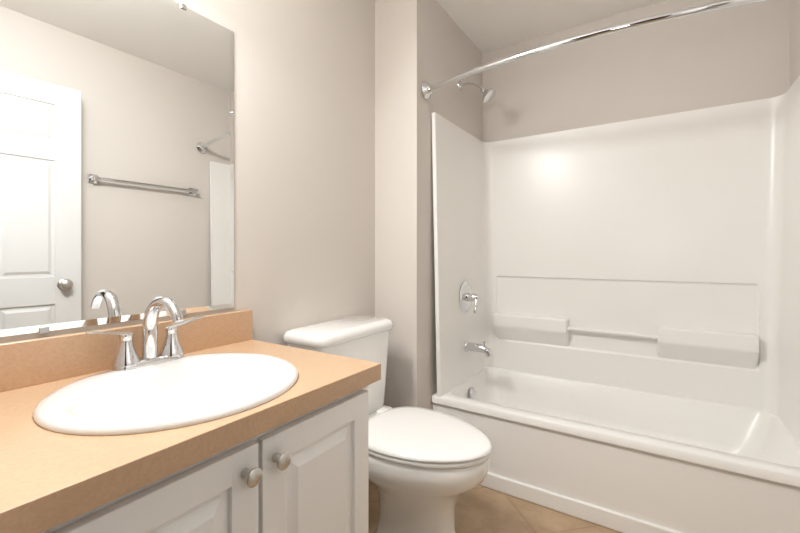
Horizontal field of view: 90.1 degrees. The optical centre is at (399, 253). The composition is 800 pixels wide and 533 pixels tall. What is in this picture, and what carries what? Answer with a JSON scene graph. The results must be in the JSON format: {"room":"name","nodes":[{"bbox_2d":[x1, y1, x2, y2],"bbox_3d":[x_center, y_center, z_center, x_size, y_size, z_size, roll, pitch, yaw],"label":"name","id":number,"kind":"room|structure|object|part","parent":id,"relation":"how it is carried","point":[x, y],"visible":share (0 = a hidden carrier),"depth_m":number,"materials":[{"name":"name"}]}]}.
{"room":"bathroom","nodes":[
{"label":"bathroom","id":0,"kind":"room"},
{"bbox_2d":[0,0,374,345],"bbox_3d":[-0.703,-0.107,1.203,0.100,2.348,3.801,0,0,33],"label":"wall","id":1,"kind":"structure","parent":0,"point":[304,162],"depth_m":1.58,"materials":[{"name":"grey paint"}]},
{"bbox_2d":[0,0,233,336],"bbox_3d":[-0.733,-0.280,1.054,0.008,0.927,0.660,0,0,33],"label":"mirror","id":2,"kind":"object","parent":1,"relation":"attached to","point":[116,160],"visible":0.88,"depth_m":1.03,"materials":[{"name":"clear glass"}]},
{"bbox_2d":[0,309,252,413],"bbox_3d":[-0.723,0.244,1.059,0.019,0.103,0.763,0,0,33],"label":"backsplash","id":3,"kind":"structure","parent":1,"relation":"attached to","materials":[{"name":"laminate"}]},
{"bbox_2d":[375,0,481,409],"bbox_3d":[0.200,-0.107,2.274,0.244,2.348,0.820,0,0,33],"label":"wall","id":4,"kind":"structure","parent":0,"point":[418,43],"depth_m":1.94,"materials":[{"name":"grey paint"}]},
{"bbox_2d":[368,480,621,532],"bbox_3d":[0.041,1.107,0.718,1.876,0.080,3.801,0,0,33],"label":"floor","id":5,"kind":"structure","parent":0,"point":[480,509],"depth_m":1.62,"materials":[{"name":"tile"}]},
{"bbox_2d":[0,295,380,532],"bbox_3d":[-0.486,0.585,0.904,0.584,0.964,0.763,0,0,33],"label":"bathroom vanity","id":6,"kind":"object","parent":5,"relation":"on","point":[213,423],"visible":1,"depth_m":0.82,"materials":[{"name":"white paint"}]},
{"bbox_3d":[-0.375,0.389,0.615,0.019,0.058,0.249,0,0,33],"label":"door rail","id":7,"kind":"part","parent":6,"relation":"part of","materials":[{"name":"white paint"}]},
{"bbox_3d":[-0.372,0.651,0.613,0.010,0.442,0.221,0,0,33],"label":"door panel","id":8,"kind":"part","parent":6,"relation":"part of","materials":[{"name":"white paint"}]},
{"bbox_2d":[85,295,204,371],"bbox_3d":[-0.590,0.191,0.988,0.176,0.175,0.277,0,0,33],"label":"faucet","id":9,"kind":"object","parent":6,"relation":"on","point":[170,357],"depth_m":1.00,"materials":[{"name":"silver metal"}]},
{"bbox_2d":[32,352,298,461],"bbox_3d":[-0.481,0.370,0.893,0.482,0.250,0.502,0,0,33],"label":"sink","id":10,"kind":"object","parent":6,"relation":"in","point":[149,402],"depth_m":0.83,"materials":[{"name":"white ceramic"}]},
{"bbox_3d":[-0.272,0.405,0.728,0.033,0.033,0.033,0,0,33],"label":"knob","id":11,"kind":"part","parent":6,"relation":"part of","materials":[{"name":"silver metal"}]},
{"bbox_3d":[-0.235,0.405,0.784,0.033,0.033,0.033,0,0,33],"label":"knob","id":12,"kind":"part","parent":6,"relation":"part of","materials":[{"name":"silver metal"}]},
{"bbox_3d":[-0.181,0.389,0.914,0.019,0.058,0.223,0,0,33],"label":"door rail","id":13,"kind":"part","parent":6,"relation":"part of","materials":[{"name":"white paint"}]},
{"bbox_3d":[-0.178,0.651,0.912,0.010,0.442,0.195,0,0,33],"label":"door panel","id":14,"kind":"part","parent":6,"relation":"part of","materials":[{"name":"white paint"}]},
{"bbox_2d":[283,316,491,532],"bbox_3d":[-0.018,0.676,1.484,0.733,0.782,0.472,0,0,33],"label":"toilet","id":15,"kind":"object","parent":5,"relation":"on","point":[427,468],"visible":0.69,"depth_m":1.35,"materials":[{"name":"white ceramic"}]},
{"bbox_3d":[-0.236,0.496,1.626,0.200,0.329,0.444,0,0,33],"label":"tank","id":16,"kind":"part","parent":15,"relation":"part of","materials":[{"name":"white ceramic"}]},
{"bbox_3d":[-0.233,0.308,1.624,0.220,0.046,0.472,0,0,33],"label":"tank lid","id":17,"kind":"part","parent":15,"relation":"part of","materials":[{"name":"white ceramic"}]},
{"bbox_3d":[0.064,0.867,1.431,0.526,0.400,0.378,0,0,33],"label":"bowl","id":18,"kind":"part","parent":15,"relation":"part of","materials":[{"name":"white ceramic"}]},
{"bbox_3d":[0.089,0.633,1.414,0.478,0.021,0.388,0,0,33],"label":"seat lid","id":19,"kind":"part","parent":15,"relation":"part of","materials":[{"name":"white plastic"}]},
{"bbox_2d":[432,76,799,532],"bbox_3d":[0.937,0.044,1.871,1.428,2.046,0.685,0,0,33],"label":"bathtub","id":20,"kind":"object","parent":5,"relation":"on","point":[617,309],"visible":0.94,"depth_m":1.95,"materials":[{"name":"white plastic"}]},
{"bbox_3d":[0.372,0.241,2.214,0.022,0.176,0.176,0,0,33],"label":"valve plate","id":21,"kind":"part","parent":20,"relation":"part of","materials":[{"name":"silver metal"}]},
{"bbox_3d":[0.398,-0.928,2.221,0.137,0.064,0.015,0,0,33],"label":"shower arm","id":22,"kind":"part","parent":20,"relation":"part of"},
{"bbox_3d":[0.412,0.278,2.172,0.027,0.092,0.044,0,0,33],"label":"valve lever","id":23,"kind":"part","parent":20,"relation":"part of","materials":[{"name":"silver metal"}]},
{"bbox_3d":[0.434,0.523,2.174,0.147,0.068,0.048,0,0,33],"label":"spout","id":24,"kind":"part","parent":20,"relation":"part of","materials":[{"name":"silver metal"}]},
{"bbox_2d":[432,363,799,516],"bbox_3d":[0.937,0.831,1.870,1.426,0.264,0.685,0,0,33],"label":"basin","id":25,"kind":"object","parent":20,"relation":"in","point":[643,451],"depth_m":1.69,"materials":[{"name":"white plastic"}]},
{"bbox_2d":[436,0,664,52],"bbox_3d":[0.041,-1.321,0.718,1.876,0.080,3.801,0,0,33],"label":"ceiling","id":26,"kind":"structure","parent":0,"point":[486,25],"depth_m":2.15,"materials":[{"name":"white paint"}]},
{"bbox_2d":[482,0,789,141],"bbox_3d":[1.051,-0.107,2.268,1.676,2.348,0.100,0,0,33],"label":"wall","id":27,"kind":"structure","parent":0,"point":[733,55],"depth_m":2.08,"materials":[{"name":"grey paint"}]},
{"bbox_2d":[790,0,799,86],"bbox_3d":[0.784,-0.107,0.233,0.100,2.348,3.801,0,0,33],"label":"wall","id":28,"kind":"structure","parent":0,"point":[794,40],"depth_m":1.70,"materials":[{"name":"grey paint"}]},
{"bbox_2d":[421,0,766,98],"bbox_3d":[0.701,-0.787,1.508,1.431,0.084,0.154,0,0,33],"label":"rail","id":29,"kind":"object","parent":28,"relation":"attached to","point":[427,89],"visible":1,"depth_m":1.43,"materials":[{"name":"silver metal"}]}
]}

